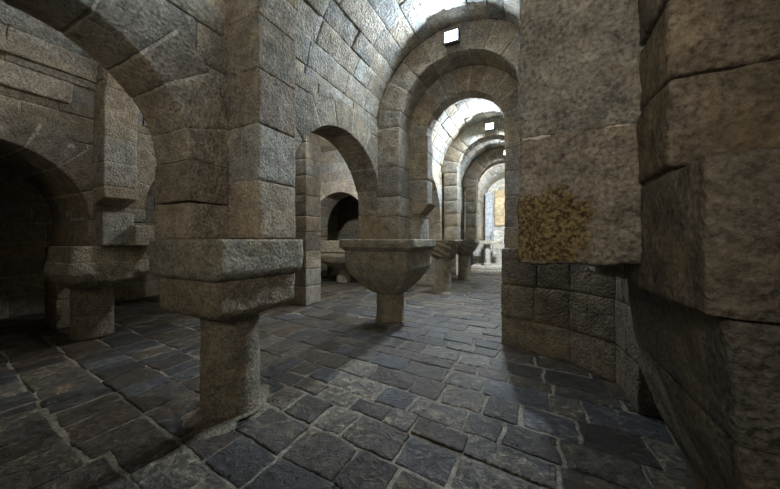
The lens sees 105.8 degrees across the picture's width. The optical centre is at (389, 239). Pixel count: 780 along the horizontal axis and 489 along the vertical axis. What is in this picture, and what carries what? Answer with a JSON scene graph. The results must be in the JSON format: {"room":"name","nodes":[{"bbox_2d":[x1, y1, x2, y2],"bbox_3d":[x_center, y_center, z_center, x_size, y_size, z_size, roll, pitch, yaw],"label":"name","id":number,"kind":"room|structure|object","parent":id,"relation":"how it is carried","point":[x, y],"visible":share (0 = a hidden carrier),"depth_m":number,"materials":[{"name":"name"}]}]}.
{"room":"church","nodes":[
{"label":"church","id":0,"kind":"room"},
{"bbox_2d":[0,35,96,83],"bbox_3d":[-5.272,-2.078,4.240,3.258,0.213,7.000,0,0,26],"label":"cornice","id":1,"kind":"structure","parent":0,"point":[5,46],"depth_m":3.31,"materials":[{"name":"grey stone"}]},
{"bbox_2d":[0,85,152,159],"bbox_3d":[-4.447,-0.811,3.861,1.239,1.832,6.810,0,0,26],"label":"wall","id":2,"kind":"structure","parent":0,"point":[75,122],"depth_m":3.55,"materials":[{"name":"grey stone"}]},
{"bbox_2d":[93,64,137,207],"bbox_3d":[-3.618,-1.371,3.889,0.348,1.868,0.373,0,0,26],"label":"pilaster","id":3,"kind":"object","parent":2,"relation":"attached to","point":[114,159],"visible":0.7,"depth_m":3.76,"materials":[{"name":"grey stone"}]},
{"bbox_2d":[94,69,137,142],"bbox_3d":[-2.575,-2.127,3.375,2.630,1.658,0.363,0,0,26],"label":"arch","id":4,"kind":"object","parent":3,"relation":"on","point":[116,124],"visible":0.16,"depth_m":3.76,"materials":[{"name":"grey stone"}]},
{"bbox_2d":[0,164,337,318],"bbox_3d":[-5.229,-0.900,7.588,0.333,4.408,13.006,0,0,26],"label":"wall","id":5,"kind":"structure","parent":0,"point":[26,221],"depth_m":5.11,"materials":[{"name":"grey stone"}]},
{"bbox_2d":[0,0,519,170],"bbox_3d":[-0.953,-2.429,3.477,5.958,1.573,9.211,0,0,26],"label":"ceiling","id":6,"kind":"structure","parent":0,"point":[353,49],"depth_m":3.53,"materials":[{"name":"grey stone"}]},
{"bbox_2d":[161,0,483,239],"bbox_3d":[0.584,-0.918,6.454,0.438,1.844,15.907,0,0,26],"label":"wall","id":7,"kind":"structure","parent":0,"point":[205,26],"depth_m":2.18,"materials":[{"name":"grey stone"}]},
{"bbox_2d":[478,200,481,239],"bbox_3d":[3.296,-0.878,11.974,0.441,1.756,2.897,0,0,26],"label":"arch","id":8,"kind":"object","parent":7,"relation":"attached to","point":[479,209],"visible":0.21,"depth_m":12.85,"materials":[{"name":"grey stone"}]},
{"bbox_2d":[0,269,694,488],"bbox_3d":[0.358,1.420,6.399,11.428,0.271,16.819,0,0,26],"label":"floor","id":9,"kind":"structure","parent":0,"point":[435,398],"depth_m":2.28,"materials":[{"name":"stone"}]},
{"bbox_2d":[44,247,69,328],"bbox_3d":[-4.882,0.701,4.629,0.477,1.206,0.628,0,0,26],"label":"stone pier","id":10,"kind":"object","parent":9,"relation":"on","point":[57,297],"visible":0.31,"depth_m":4.33,"materials":[{"name":"grey stone"}]},
{"bbox_2d":[43,246,149,340],"bbox_3d":[-3.950,0.690,3.997,0.871,1.220,0.874,0,0,26],"label":"stone column","id":11,"kind":"structure","parent":9,"relation":"on","point":[91,274],"depth_m":3.80,"materials":[{"name":"grey stone"}]},
{"bbox_2d":[0,104,121,245],"bbox_3d":[-4.742,-0.683,3.274,1.240,1.549,2.416,0,0,26],"label":"arch","id":12,"kind":"object","parent":11,"relation":"on","point":[58,167],"visible":0.81,"depth_m":3.69,"materials":[{"name":"grey stone"}]},
{"bbox_2d":[95,212,154,245],"bbox_3d":[-3.528,-0.139,3.986,0.370,0.445,0.576,0,0,26],"label":"stone","id":13,"kind":"object","parent":11,"relation":"on","point":[111,229],"visible":0.9,"depth_m":3.88,"materials":[{"name":"grey stone"}]},
{"bbox_2d":[120,144,156,225],"bbox_3d":[-3.699,-0.831,5.387,1.241,1.844,2.603,0,0,26],"label":"arch","id":14,"kind":"object","parent":11,"relation":"on","point":[146,160],"visible":0.09,"depth_m":4.26,"materials":[{"name":"grey stone"}]},
{"bbox_2d":[149,239,302,439],"bbox_3d":[-1.226,0.662,2.324,0.796,1.335,0.870,0,0,26],"label":"stone column","id":15,"kind":"structure","parent":9,"relation":"on","point":[225,284],"depth_m":2.09,"materials":[{"name":"grey stone"}]},
{"bbox_2d":[1,0,229,238],"bbox_3d":[-1.868,-0.826,1.479,0.440,1.650,2.186,0,0,26],"label":"arch","id":16,"kind":"object","parent":15,"relation":"on","point":[183,109],"visible":0.92,"depth_m":2.00,"materials":[{"name":"grey stone"}]},
{"bbox_2d":[225,0,644,265],"bbox_3d":[-0.052,-1.398,1.922,2.650,3.036,0.470,0,0,26],"label":"arch","id":17,"kind":"object","parent":15,"relation":"on","point":[578,201],"visible":0.91,"depth_m":1.31,"materials":[{"name":"grey stone"}]},
{"bbox_2d":[287,133,320,305],"bbox_3d":[-2.052,-0.849,6.248,1.132,4.311,0.472,0,0,26],"label":"stone pier","id":18,"kind":"object","parent":9,"relation":"on","point":[307,284],"visible":0.3,"depth_m":5.90,"materials":[{"name":"grey stone"}]},
{"bbox_2d":[320,241,350,282],"bbox_3d":[-1.415,0.660,9.056,1.255,1.280,1.265,0,0,26],"label":"stone column","id":19,"kind":"structure","parent":9,"relation":"on","point":[332,255],"depth_m":8.62,"materials":[{"name":"grey stone"}]},
{"bbox_2d":[320,181,357,277],"bbox_3d":[-1.450,-0.270,9.630,2.786,3.143,0.839,0,0,26],"label":"stone arch","id":20,"kind":"object","parent":9,"relation":"on","point":[332,193],"visible":0.34,"depth_m":9.77,"materials":[{"name":"grey stone"}]},
{"bbox_2d":[339,239,435,325],"bbox_3d":[0.007,0.657,4.786,1.233,1.345,1.226,0,0,26],"label":"stone column","id":21,"kind":"structure","parent":9,"relation":"on","point":[389,268],"depth_m":4.40,"materials":[{"name":"grey stone"}]},
{"bbox_2d":[294,93,377,238],"bbox_3d":[-0.743,-0.854,3.764,0.440,1.711,2.647,0,0,26],"label":"arch","id":22,"kind":"object","parent":21,"relation":"on","point":[335,121],"visible":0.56,"depth_m":3.99,"materials":[{"name":"grey stone"}]},
{"bbox_2d":[409,204,428,238],"bbox_3d":[0.386,-0.289,4.835,0.401,0.569,0.442,0,0,26],"label":"pier stone","id":23,"kind":"object","parent":21,"relation":"on","point":[418,224],"visible":0.45,"depth_m":4.62,"materials":[{"name":"grey stone"}]},
{"bbox_2d":[412,203,435,215],"bbox_3d":[0.546,-0.481,4.691,0.290,0.175,0.355,0,0,26],"label":"corbel","id":24,"kind":"object","parent":23,"relation":"on","point":[425,209],"visible":0.89,"depth_m":4.57,"materials":[{"name":"grey stone"}]},
{"bbox_2d":[431,240,462,293],"bbox_3d":[1.333,0.660,7.513,0.871,1.340,0.872,0,0,26],"label":"stone column","id":25,"kind":"structure","parent":9,"relation":"on","point":[444,250],"depth_m":7.30,"materials":[{"name":"grey stone"}]},
{"bbox_2d":[428,162,443,239],"bbox_3d":[0.581,-0.942,6.456,0.443,1.886,2.935,0,0,26],"label":"arch","id":26,"kind":"object","parent":25,"relation":"on","point":[436,216],"visible":0.12,"depth_m":7.38,"materials":[{"name":"grey stone"}]},
{"bbox_2d":[441,117,504,239],"bbox_3d":[2.453,-1.355,7.083,2.422,3.058,0.385,0,0,26],"label":"arch","id":27,"kind":"object","parent":25,"relation":"on","point":[471,137],"visible":0.48,"depth_m":7.30,"materials":[{"name":"grey stone"}]},
{"bbox_2d":[485,122,493,130],"bbox_3d":[2.327,-2.630,6.881,0.200,0.160,0.136,0,0,26],"label":"floodlight","id":28,"kind":"object","parent":27,"relation":"attached to","point":[488,126],"visible":1,"depth_m":6.82,"materials":[{"name":"metal"}]},
{"bbox_2d":[457,240,478,279],"bbox_3d":[2.437,0.645,9.667,0.833,1.310,0.829,0,0,26],"label":"stone column","id":29,"kind":"structure","parent":9,"relation":"on","point":[467,247],"depth_m":9.48,"materials":[{"name":"grey stone"}]},
{"bbox_2d":[459,198,464,239],"bbox_3d":[1.763,-0.838,8.853,0.443,1.680,2.559,0,0,26],"label":"arch","id":30,"kind":"object","parent":29,"relation":"on","point":[462,206],"visible":0.14,"depth_m":9.60,"materials":[{"name":"grey stone"}]},
{"bbox_2d":[463,146,504,239],"bbox_3d":[3.495,-1.351,9.203,2.370,3.047,0.395,0,0,26],"label":"arch","id":31,"kind":"object","parent":29,"relation":"on","point":[495,156],"visible":0.56,"depth_m":9.41,"materials":[{"name":"grey stone"}]},
{"bbox_2d":[471,262,501,274],"bbox_3d":[4.865,1.161,11.927,2.828,0.290,2.325,0,0,26],"label":"stone step","id":32,"kind":"structure","parent":9,"relation":"on","point":[495,268],"depth_m":11.51,"materials":[{"name":"grey stone"}]},
{"bbox_2d":[481,249,484,264],"bbox_3d":[3.779,0.700,11.983,0.200,0.640,0.200,0,0,26],"label":"candle stand","id":33,"kind":"object","parent":32,"relation":"on","point":[481,249],"visible":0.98,"depth_m":11.96,"materials":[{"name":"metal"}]},
{"bbox_2d":[478,241,501,264],"bbox_3d":[4.071,0.520,12.235,1.015,0.999,0.568,0,0,26],"label":"altar table","id":34,"kind":"object","parent":32,"relation":"on","point":[487,244],"visible":0.84,"depth_m":12.15,"materials":[{"name":"grey stone"}]},
{"bbox_2d":[489,231,493,240],"bbox_3d":[4.220,-0.175,12.245,0.172,0.410,0.172,0,0,26],"label":"statuette","id":35,"kind":"object","parent":34,"relation":"on","point":[491,232],"visible":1,"depth_m":12.19,"materials":[{"name":"grey stone"}]},
{"bbox_2d":[501,248,661,417],"bbox_3d":[2.031,0.704,3.210,1.590,1.209,1.967,0,0,26],"label":"stone pier","id":36,"kind":"object","parent":9,"relation":"on","point":[579,316],"visible":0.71,"depth_m":3.04,"materials":[{"name":"grey stone"}]},
{"bbox_2d":[376,19,519,238],"bbox_3d":[0.975,-1.348,4.088,2.451,3.040,0.433,0,0,26],"label":"arch","id":37,"kind":"object","parent":36,"relation":"on","point":[491,42],"visible":0.57,"depth_m":4.28,"materials":[{"name":"grey stone"}]},
{"bbox_2d":[444,28,459,46],"bbox_3d":[0.821,-2.650,3.889,0.200,0.160,0.136,0,0,26],"label":"floodlight","id":38,"kind":"object","parent":37,"relation":"attached to","point":[451,37],"visible":1,"depth_m":3.83,"materials":[{"name":"metal"}]},
{"bbox_2d":[409,65,519,247],"bbox_3d":[1.122,-1.378,4.387,2.684,3.104,0.290,0,0,26],"label":"arch","id":39,"kind":"object","parent":36,"relation":"on","point":[495,85],"visible":0.5,"depth_m":4.27,"materials":[{"name":"grey stone"}]},
{"bbox_2d":[589,263,623,276],"bbox_3d":[1.844,-0.770,2.501,0.540,1.901,2.650,0,0,26],"label":"arch","id":40,"kind":"object","parent":36,"relation":"on","point":[609,270],"visible":0.02,"depth_m":1.44,"materials":[{"name":"grey stone"}]},
{"bbox_2d":[616,0,779,488],"bbox_3d":[1.609,-0.348,0.874,1.404,3.313,1.010,0,0,26],"label":"stone pier","id":41,"kind":"object","parent":9,"relation":"on","point":[704,289],"visible":0.87,"depth_m":0.84,"materials":[{"name":"grey stone"}]},
{"bbox_2d":[320,67,397,151],"bbox_3d":[-1.152,-3.074,9.427,6.064,0.215,6.159,0,0,26],"label":"ceiling","id":42,"kind":"structure","parent":0,"point":[325,145],"depth_m":9.30,"materials":[{"name":"grey stone"}]},
{"bbox_2d":[320,150,433,285],"bbox_3d":[-1.093,-0.901,9.672,5.511,4.406,0.438,0,0,26],"label":"wall","id":43,"kind":"structure","parent":0,"point":[334,168],"depth_m":9.77,"materials":[{"name":"grey stone"}]},
{"bbox_2d":[338,196,457,274],"bbox_3d":[0.077,-0.499,12.158,5.408,3.607,0.333,0,0,26],"label":"wall","id":44,"kind":"structure","parent":0,"point":[348,207],"depth_m":12.89,"materials":[{"name":"grey stone"}]},
{"bbox_2d":[461,139,503,186],"bbox_3d":[2.971,-2.405,8.144,3.040,1.530,2.104,0,0,26],"label":"ceiling","id":45,"kind":"structure","parent":0,"point":[481,148],"depth_m":8.97,"materials":[{"name":"grey stone"}]},
{"bbox_2d":[462,148,504,203],"bbox_3d":[4.445,-2.373,11.139,2.920,1.475,4.104,0,0,26],"label":"ceiling","id":46,"kind":"structure","parent":0,"point":[495,173],"depth_m":12.03,"materials":[{"name":"grey stone"}]},
{"bbox_2d":[473,178,504,264],"bbox_3d":[5.483,-0.899,13.069,3.510,4.407,0.341,0,0,26],"label":"wall","id":47,"kind":"structure","parent":0,"point":[498,231],"depth_m":13.28,"materials":[{"name":"grey stone"}]},
{"bbox_2d":[485,193,492,262],"bbox_3d":[4.458,-0.539,13.249,0.331,3.127,0.299,0,0,26],"label":"pilaster","id":48,"kind":"object","parent":47,"relation":"attached to","point":[488,196],"visible":0.84,"depth_m":13.11,"materials":[{"name":"grey stone"}]},
{"bbox_2d":[494,190,504,225],"bbox_3d":[5.205,-1.421,12.979,1.167,1.588,0.156,0,0,26],"label":"carved panel","id":49,"kind":"object","parent":47,"relation":"attached to","point":[499,209],"visible":0.42,"depth_m":13.08,"materials":[{"name":"beige stone"}]}
]}

